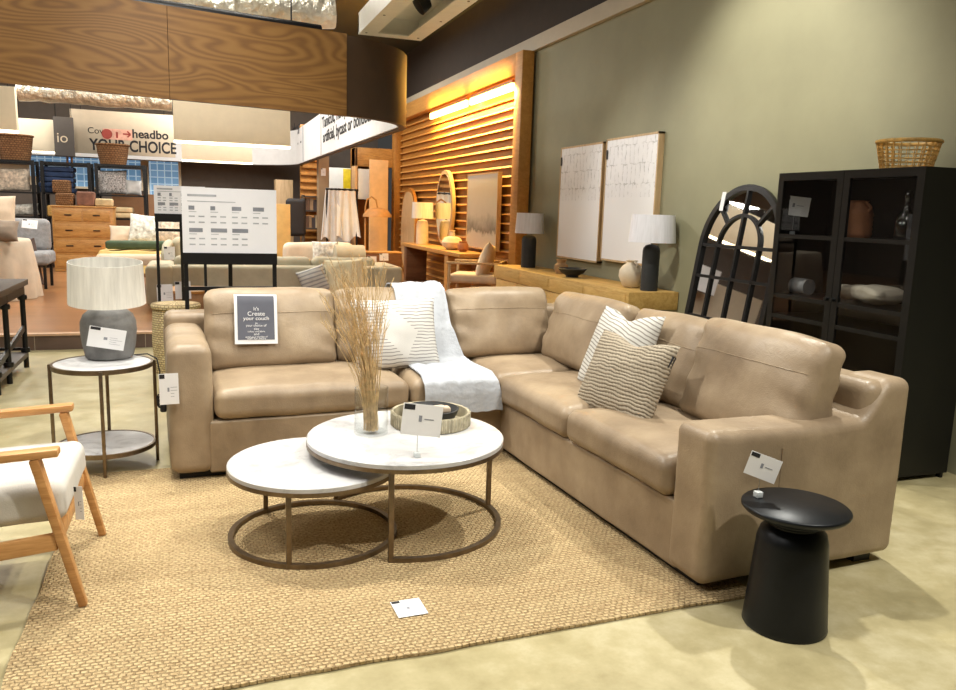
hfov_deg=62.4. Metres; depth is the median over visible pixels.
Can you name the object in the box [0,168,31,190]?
cushion
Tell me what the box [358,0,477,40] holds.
box
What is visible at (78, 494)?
tag
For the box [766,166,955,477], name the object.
display cabinet
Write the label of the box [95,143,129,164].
basket
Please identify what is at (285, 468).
coffee table
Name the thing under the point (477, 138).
wall
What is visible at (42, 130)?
light pelmet
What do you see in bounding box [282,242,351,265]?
sofa
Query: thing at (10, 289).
console
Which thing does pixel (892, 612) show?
floor
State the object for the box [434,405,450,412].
wooden beads
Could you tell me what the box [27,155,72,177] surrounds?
window
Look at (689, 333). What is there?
cushion
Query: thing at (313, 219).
book
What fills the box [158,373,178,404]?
price card
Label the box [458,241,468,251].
clay pot
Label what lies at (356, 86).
bulkhead
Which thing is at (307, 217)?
book
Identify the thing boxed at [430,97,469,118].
tube
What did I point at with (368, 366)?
dried grass
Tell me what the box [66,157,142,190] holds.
window
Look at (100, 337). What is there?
price card
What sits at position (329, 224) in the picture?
throw
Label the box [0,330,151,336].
trim
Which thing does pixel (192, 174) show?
wall
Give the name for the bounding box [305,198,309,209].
book
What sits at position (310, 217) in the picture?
book
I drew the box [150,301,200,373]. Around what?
wicker basket
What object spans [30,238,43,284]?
throw
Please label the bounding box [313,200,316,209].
book
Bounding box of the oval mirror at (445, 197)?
[436,170,455,243]
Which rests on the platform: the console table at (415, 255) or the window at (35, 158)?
the console table at (415, 255)
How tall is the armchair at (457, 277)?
0.645 m
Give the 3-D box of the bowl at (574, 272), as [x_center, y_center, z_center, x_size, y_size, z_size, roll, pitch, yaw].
[1.067,-0.821,8.950,0.330,0.100,0.330,-2,10,-20]
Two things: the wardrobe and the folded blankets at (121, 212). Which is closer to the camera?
the folded blankets at (121, 212)
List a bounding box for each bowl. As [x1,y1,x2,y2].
[413,401,458,419]
[558,267,586,277]
[840,282,902,303]
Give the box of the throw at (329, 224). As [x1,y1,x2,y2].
[321,189,342,241]
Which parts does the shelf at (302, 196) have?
panel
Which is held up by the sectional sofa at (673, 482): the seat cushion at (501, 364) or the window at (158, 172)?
the seat cushion at (501, 364)
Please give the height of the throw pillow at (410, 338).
0.449 m
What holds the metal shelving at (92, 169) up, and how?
on the platform
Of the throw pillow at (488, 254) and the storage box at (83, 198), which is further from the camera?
the storage box at (83, 198)
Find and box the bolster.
[333,245,365,257]
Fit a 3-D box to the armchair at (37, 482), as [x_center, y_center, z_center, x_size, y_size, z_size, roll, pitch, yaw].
[-2.013,0.486,3.012,0.982,0.921,0.732,-2,10,-20]
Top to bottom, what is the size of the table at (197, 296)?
0.329 m
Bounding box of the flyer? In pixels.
[234,294,277,343]
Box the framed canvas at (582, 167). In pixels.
[556,141,605,262]
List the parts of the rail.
post, rail, post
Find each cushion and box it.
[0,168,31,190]
[15,203,39,214]
[98,170,126,193]
[126,180,141,195]
[174,256,236,264]
[203,286,337,369]
[213,360,408,419]
[277,257,310,265]
[312,256,374,265]
[332,287,395,360]
[390,367,424,401]
[445,286,547,357]
[468,353,573,379]
[499,370,662,435]
[540,292,638,370]
[567,403,703,494]
[632,307,707,407]
[679,318,844,419]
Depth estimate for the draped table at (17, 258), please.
10.43 m
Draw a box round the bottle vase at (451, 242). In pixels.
[442,230,461,249]
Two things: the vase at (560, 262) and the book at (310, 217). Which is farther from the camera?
the book at (310, 217)
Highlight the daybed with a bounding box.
[96,254,160,276]
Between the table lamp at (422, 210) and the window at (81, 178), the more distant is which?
the window at (81, 178)
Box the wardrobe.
[350,147,392,250]
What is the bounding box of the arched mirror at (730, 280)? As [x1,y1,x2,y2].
[684,184,776,325]
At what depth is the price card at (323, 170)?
16.94 m
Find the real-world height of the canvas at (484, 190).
1.157 m
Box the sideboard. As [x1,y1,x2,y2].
[494,265,678,309]
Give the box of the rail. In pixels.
[325,188,358,244]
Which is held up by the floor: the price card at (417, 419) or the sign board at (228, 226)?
the sign board at (228, 226)
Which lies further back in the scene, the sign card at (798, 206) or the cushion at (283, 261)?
the cushion at (283, 261)
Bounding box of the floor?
[0,347,955,689]
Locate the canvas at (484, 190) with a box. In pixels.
[466,171,501,251]
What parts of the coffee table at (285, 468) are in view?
leg, leg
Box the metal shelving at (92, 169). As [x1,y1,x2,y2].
[0,159,148,267]
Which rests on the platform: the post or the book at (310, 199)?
the post
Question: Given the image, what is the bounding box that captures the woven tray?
[390,401,470,434]
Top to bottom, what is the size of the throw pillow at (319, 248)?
0.338 m
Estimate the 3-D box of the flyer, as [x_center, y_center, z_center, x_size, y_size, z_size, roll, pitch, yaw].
[-1.338,-0.157,4.759,0.256,0.295,0.085,-2,10,-22]
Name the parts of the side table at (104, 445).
leg, leg, leg, leg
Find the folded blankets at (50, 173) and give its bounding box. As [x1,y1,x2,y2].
[38,166,76,192]
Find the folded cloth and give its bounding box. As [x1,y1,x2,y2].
[95,198,113,206]
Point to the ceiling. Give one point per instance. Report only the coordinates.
(347, 11)
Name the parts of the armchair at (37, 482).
rail, armrest, armrest, seat, leg, rail, leg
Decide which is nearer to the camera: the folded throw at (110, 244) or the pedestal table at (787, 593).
the pedestal table at (787, 593)
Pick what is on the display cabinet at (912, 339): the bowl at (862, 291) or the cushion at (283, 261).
the bowl at (862, 291)
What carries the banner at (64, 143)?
hanging from the ceiling
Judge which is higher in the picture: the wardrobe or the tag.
the wardrobe
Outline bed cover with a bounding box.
[97,249,160,273]
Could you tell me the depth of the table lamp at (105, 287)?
4.42 m
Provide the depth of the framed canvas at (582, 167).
9.27 m
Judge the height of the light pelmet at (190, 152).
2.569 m
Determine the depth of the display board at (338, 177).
18.41 m
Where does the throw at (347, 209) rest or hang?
hanging from the rail
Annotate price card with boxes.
[21,219,37,228]
[86,326,126,350]
[156,284,172,301]
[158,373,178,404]
[164,246,174,259]
[174,281,190,298]
[321,168,325,175]
[379,253,387,260]
[390,598,427,617]
[400,402,442,457]
[743,450,782,497]
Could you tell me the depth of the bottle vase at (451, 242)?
12.75 m
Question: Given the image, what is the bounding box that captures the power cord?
[134,353,166,411]
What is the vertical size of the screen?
2.354 m
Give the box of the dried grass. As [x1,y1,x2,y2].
[317,253,393,431]
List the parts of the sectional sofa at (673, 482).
arm, frame, frame, arm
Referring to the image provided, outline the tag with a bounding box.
[73,486,84,519]
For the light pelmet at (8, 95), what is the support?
hanging from the ceiling
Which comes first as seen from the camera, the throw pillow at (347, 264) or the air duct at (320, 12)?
the air duct at (320, 12)
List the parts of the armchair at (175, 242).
armrest, backrest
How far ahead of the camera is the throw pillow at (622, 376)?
3.98 m
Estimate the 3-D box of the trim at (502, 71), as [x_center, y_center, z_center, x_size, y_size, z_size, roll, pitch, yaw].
[-0.560,-4.369,13.861,0.170,0.280,6.850,-2,10,-20]
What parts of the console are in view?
leg, rail, rail, leg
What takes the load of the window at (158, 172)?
in the wall at (192, 174)
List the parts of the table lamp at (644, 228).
lamp shade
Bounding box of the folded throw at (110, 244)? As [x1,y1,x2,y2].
[105,240,164,249]
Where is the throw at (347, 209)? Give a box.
[336,188,360,241]
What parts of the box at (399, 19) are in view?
panel, panel, panel, panel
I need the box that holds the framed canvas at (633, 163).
[600,131,664,265]
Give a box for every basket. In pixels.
[0,133,33,160]
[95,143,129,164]
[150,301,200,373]
[875,137,943,167]
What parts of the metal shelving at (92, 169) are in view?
rail, shelf, shelf, shelf, post, post, post, post, rail, shelf, post, post, post, rail, shelf, shelf, post, post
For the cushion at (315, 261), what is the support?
on the sofa at (287, 267)
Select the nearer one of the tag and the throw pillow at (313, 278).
the tag
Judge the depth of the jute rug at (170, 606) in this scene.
3.19 m
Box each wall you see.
[0,83,377,250]
[112,194,154,225]
[399,84,514,286]
[527,0,955,474]
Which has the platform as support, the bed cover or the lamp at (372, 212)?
the lamp at (372, 212)
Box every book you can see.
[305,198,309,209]
[306,216,308,227]
[309,198,312,209]
[309,216,311,227]
[312,218,314,227]
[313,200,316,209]
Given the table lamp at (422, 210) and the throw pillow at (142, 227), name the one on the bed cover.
the throw pillow at (142, 227)
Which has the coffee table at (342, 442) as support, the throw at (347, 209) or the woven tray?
the woven tray
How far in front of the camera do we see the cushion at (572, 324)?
5.06 m
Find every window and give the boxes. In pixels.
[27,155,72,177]
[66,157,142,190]
[146,161,180,194]
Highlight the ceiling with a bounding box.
[322,0,482,53]
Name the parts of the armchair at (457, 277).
leg, seat, armrest, armrest, frame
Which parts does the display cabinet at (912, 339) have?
door, door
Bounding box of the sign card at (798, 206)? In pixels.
[788,196,810,233]
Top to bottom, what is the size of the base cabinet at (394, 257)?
0.578 m
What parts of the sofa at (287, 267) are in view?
arm, frame, arm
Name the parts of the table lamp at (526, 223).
lamp shade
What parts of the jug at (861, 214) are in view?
handle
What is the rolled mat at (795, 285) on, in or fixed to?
on the display cabinet at (912, 339)
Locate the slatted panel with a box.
[300,124,316,242]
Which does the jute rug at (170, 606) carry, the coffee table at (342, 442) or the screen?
the coffee table at (342, 442)
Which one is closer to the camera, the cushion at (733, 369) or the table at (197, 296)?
the cushion at (733, 369)
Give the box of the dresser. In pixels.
[50,205,116,271]
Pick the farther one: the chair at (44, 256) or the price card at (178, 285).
the chair at (44, 256)
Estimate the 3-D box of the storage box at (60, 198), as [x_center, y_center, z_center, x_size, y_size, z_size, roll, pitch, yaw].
[-7.675,-2.712,14.696,0.305,0.226,0.304,-2,10,-20]
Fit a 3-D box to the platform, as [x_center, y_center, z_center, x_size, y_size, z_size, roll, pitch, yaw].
[-7.131,-1.002,13.433,13.600,0.264,12.380,-2,10,-20]
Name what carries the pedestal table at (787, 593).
on the floor
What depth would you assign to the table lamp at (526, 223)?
10.17 m
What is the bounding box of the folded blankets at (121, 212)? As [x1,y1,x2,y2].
[115,207,133,218]
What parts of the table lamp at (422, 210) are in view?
lamp shade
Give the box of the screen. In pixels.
[369,160,387,250]
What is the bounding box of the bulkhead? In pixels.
[0,0,406,165]
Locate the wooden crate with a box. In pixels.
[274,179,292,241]
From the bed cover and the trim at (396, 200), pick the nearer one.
the bed cover
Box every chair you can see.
[15,218,55,288]
[286,198,305,235]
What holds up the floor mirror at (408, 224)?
on the platform
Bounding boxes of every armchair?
[0,402,105,607]
[161,237,179,261]
[446,259,506,289]
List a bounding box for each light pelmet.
[0,84,18,132]
[15,104,55,153]
[181,143,251,164]
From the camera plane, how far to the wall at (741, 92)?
6.68 m
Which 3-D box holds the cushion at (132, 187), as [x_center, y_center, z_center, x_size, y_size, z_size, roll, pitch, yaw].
[-6.913,-3.158,15.861,0.277,0.308,0.232,2,10,4]
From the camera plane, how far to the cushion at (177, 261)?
9.99 m
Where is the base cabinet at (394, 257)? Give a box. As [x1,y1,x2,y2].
[366,251,402,267]
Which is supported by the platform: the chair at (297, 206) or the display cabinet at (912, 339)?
the chair at (297, 206)
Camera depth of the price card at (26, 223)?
11.44 m
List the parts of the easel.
leg, leg, leg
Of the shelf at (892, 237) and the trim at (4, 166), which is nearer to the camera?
the shelf at (892, 237)
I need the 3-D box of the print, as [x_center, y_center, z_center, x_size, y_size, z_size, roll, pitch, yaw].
[-7.383,-4.312,16.182,0.552,0.212,0.003,-2,10,-20]
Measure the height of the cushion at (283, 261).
0.515 m
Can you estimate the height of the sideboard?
0.800 m
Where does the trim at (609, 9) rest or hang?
attached to the ceiling beam
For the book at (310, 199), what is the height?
0.256 m
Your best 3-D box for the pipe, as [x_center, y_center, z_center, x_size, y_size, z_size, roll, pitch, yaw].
[-4.377,-3.777,6.492,6.460,1.585,0.170,-4,11,-32]
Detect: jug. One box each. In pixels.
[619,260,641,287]
[847,200,873,237]
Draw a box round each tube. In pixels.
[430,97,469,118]
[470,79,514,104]
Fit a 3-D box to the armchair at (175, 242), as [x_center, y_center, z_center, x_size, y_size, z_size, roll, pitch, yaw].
[-4.033,-1.125,11.392,0.959,0.849,0.964,-2,10,-20]
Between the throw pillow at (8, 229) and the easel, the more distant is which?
the throw pillow at (8, 229)
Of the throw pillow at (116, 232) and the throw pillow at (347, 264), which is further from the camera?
the throw pillow at (116, 232)
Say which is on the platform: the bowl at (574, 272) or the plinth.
the plinth
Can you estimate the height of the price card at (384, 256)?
0.120 m
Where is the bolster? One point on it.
(338, 250)
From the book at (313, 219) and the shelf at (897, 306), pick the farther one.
the book at (313, 219)
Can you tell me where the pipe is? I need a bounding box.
[134,0,321,29]
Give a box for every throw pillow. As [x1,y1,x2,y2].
[0,196,15,220]
[0,220,18,241]
[109,225,129,239]
[128,213,160,240]
[160,222,179,240]
[296,264,329,290]
[312,241,337,257]
[324,259,363,294]
[350,297,439,369]
[475,242,495,275]
[577,306,665,380]
[577,329,680,417]
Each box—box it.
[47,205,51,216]
[52,180,71,192]
[55,193,74,204]
[76,191,95,205]
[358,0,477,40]
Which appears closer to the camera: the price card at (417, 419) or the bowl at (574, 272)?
the price card at (417, 419)
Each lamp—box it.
[67,257,145,360]
[363,196,391,249]
[412,202,432,244]
[515,213,543,267]
[628,214,675,290]
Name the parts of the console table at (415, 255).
leg, leg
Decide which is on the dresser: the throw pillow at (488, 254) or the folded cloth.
the folded cloth
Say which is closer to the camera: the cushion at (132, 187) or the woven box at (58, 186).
the woven box at (58, 186)
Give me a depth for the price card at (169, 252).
10.74 m
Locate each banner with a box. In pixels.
[53,104,74,156]
[70,105,175,157]
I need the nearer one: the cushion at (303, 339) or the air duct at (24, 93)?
the cushion at (303, 339)
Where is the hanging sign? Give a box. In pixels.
[173,100,289,148]
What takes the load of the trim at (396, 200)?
attached to the wall at (477, 138)
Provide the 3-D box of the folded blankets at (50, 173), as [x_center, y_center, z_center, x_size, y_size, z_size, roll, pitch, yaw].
[-8.223,-3.231,15.462,0.630,0.506,0.429,-2,10,-20]
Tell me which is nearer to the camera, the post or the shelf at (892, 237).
the shelf at (892, 237)
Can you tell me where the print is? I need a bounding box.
[102,128,131,140]
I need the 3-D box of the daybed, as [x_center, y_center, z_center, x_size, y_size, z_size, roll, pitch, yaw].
[-5.195,-1.120,11.942,0.913,0.585,1.400,-2,10,-20]
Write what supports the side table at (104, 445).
on the floor
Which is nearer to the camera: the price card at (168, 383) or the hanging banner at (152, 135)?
the price card at (168, 383)
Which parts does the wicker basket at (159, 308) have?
lid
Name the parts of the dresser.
drawer, drawer, drawer, drawer, drawer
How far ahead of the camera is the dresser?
14.64 m
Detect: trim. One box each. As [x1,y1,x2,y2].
[0,157,180,184]
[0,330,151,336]
[0,334,152,350]
[391,131,402,251]
[406,0,651,103]
[406,53,515,120]
[508,50,534,264]
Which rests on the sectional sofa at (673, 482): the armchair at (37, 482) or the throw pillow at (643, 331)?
the throw pillow at (643, 331)
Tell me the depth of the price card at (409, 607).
2.98 m
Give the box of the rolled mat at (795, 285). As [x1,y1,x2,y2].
[788,277,815,294]
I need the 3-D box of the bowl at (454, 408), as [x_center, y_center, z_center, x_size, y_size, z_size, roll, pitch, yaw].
[-0.234,0.346,3.940,0.276,0.072,0.276,-2,10,-20]
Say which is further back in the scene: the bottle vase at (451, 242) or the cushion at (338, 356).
the bottle vase at (451, 242)
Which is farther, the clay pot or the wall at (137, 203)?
the wall at (137, 203)
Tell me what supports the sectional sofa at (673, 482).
on the jute rug at (170, 606)
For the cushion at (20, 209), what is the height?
0.276 m
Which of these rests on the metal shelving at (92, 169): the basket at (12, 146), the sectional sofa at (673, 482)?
the basket at (12, 146)
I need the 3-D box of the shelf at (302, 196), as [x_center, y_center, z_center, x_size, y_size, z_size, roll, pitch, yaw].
[-3.720,-2.574,17.816,0.479,1.584,0.300,-2,10,-20]
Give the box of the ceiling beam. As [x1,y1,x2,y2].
[406,0,606,98]
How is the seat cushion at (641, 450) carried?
on the sectional sofa at (673, 482)
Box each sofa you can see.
[145,256,401,305]
[163,286,907,584]
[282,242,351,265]
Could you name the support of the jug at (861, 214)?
on the display cabinet at (912, 339)
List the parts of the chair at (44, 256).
backrest, seat, leg, leg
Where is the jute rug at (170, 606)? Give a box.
[1,450,745,689]
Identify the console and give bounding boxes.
[0,279,30,394]
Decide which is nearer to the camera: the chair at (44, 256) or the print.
the chair at (44, 256)
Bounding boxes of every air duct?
[16,85,171,110]
[167,0,336,28]
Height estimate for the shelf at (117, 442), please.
0.012 m
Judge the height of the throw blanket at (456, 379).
0.730 m
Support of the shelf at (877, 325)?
attached to the display cabinet at (912, 339)
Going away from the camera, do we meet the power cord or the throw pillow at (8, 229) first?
the power cord
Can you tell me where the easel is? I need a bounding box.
[153,185,206,301]
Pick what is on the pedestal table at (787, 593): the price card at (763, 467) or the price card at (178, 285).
the price card at (763, 467)
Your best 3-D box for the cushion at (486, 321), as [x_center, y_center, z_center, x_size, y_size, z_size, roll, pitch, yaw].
[0.138,-0.156,5.518,0.772,0.508,0.317,-2,10,-22]
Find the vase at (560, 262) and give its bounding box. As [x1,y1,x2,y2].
[554,259,567,273]
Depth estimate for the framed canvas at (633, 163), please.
8.27 m
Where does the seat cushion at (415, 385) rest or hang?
on the sectional sofa at (673, 482)
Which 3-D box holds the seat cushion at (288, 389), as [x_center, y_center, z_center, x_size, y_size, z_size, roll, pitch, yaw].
[-1.059,0.234,4.825,1.111,0.208,0.822,-2,10,-22]
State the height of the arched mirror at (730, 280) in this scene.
1.775 m
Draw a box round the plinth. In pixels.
[276,204,290,256]
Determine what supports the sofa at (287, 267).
on the platform
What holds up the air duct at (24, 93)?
hanging from the ceiling
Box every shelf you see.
[0,352,27,380]
[63,431,153,454]
[301,195,316,241]
[777,312,898,335]
[779,293,901,311]
[815,235,907,239]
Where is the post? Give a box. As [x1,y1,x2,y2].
[317,156,328,241]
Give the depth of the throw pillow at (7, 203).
10.74 m
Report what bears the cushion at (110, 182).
on the metal shelving at (92, 169)
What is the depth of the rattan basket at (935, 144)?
4.62 m
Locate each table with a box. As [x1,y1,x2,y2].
[0,237,43,300]
[47,355,159,477]
[173,286,207,308]
[226,437,396,569]
[306,410,503,562]
[401,242,480,290]
[741,487,852,644]
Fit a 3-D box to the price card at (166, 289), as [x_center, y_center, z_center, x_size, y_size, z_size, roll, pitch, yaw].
[-3.542,-0.585,8.936,0.176,0.204,0.021,-2,10,-20]
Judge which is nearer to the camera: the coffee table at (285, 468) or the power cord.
the coffee table at (285, 468)
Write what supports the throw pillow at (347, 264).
on the sofa at (287, 267)
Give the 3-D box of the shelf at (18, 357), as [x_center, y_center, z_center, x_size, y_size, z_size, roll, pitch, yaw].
[-4.147,0.206,6.306,0.750,0.040,1.380,-2,10,-20]
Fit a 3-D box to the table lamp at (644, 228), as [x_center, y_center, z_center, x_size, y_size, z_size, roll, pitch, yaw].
[1.652,-0.878,7.537,0.447,0.720,0.447,-2,10,-20]
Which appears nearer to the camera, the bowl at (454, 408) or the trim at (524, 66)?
the bowl at (454, 408)
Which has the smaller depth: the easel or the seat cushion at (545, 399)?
the seat cushion at (545, 399)
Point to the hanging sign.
(193, 122)
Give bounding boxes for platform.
[0,260,443,332]
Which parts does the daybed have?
mattress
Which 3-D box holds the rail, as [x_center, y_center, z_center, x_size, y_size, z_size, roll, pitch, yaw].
[-2.933,-2.495,17.036,0.699,1.735,0.050,-2,10,-20]
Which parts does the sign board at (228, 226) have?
leg, leg, leg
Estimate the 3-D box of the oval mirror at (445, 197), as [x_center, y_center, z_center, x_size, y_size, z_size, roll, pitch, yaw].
[-0.583,-2.436,14.027,0.068,1.309,1.021,-2,10,-20]
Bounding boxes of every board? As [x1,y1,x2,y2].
[181,187,276,309]
[329,167,350,242]
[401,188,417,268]
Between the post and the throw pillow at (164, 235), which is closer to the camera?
the throw pillow at (164, 235)
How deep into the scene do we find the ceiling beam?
12.60 m
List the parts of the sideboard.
drawer, door, drawer, door, drawer, drawer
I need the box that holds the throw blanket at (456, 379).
[385,280,502,411]
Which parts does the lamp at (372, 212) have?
lamp shade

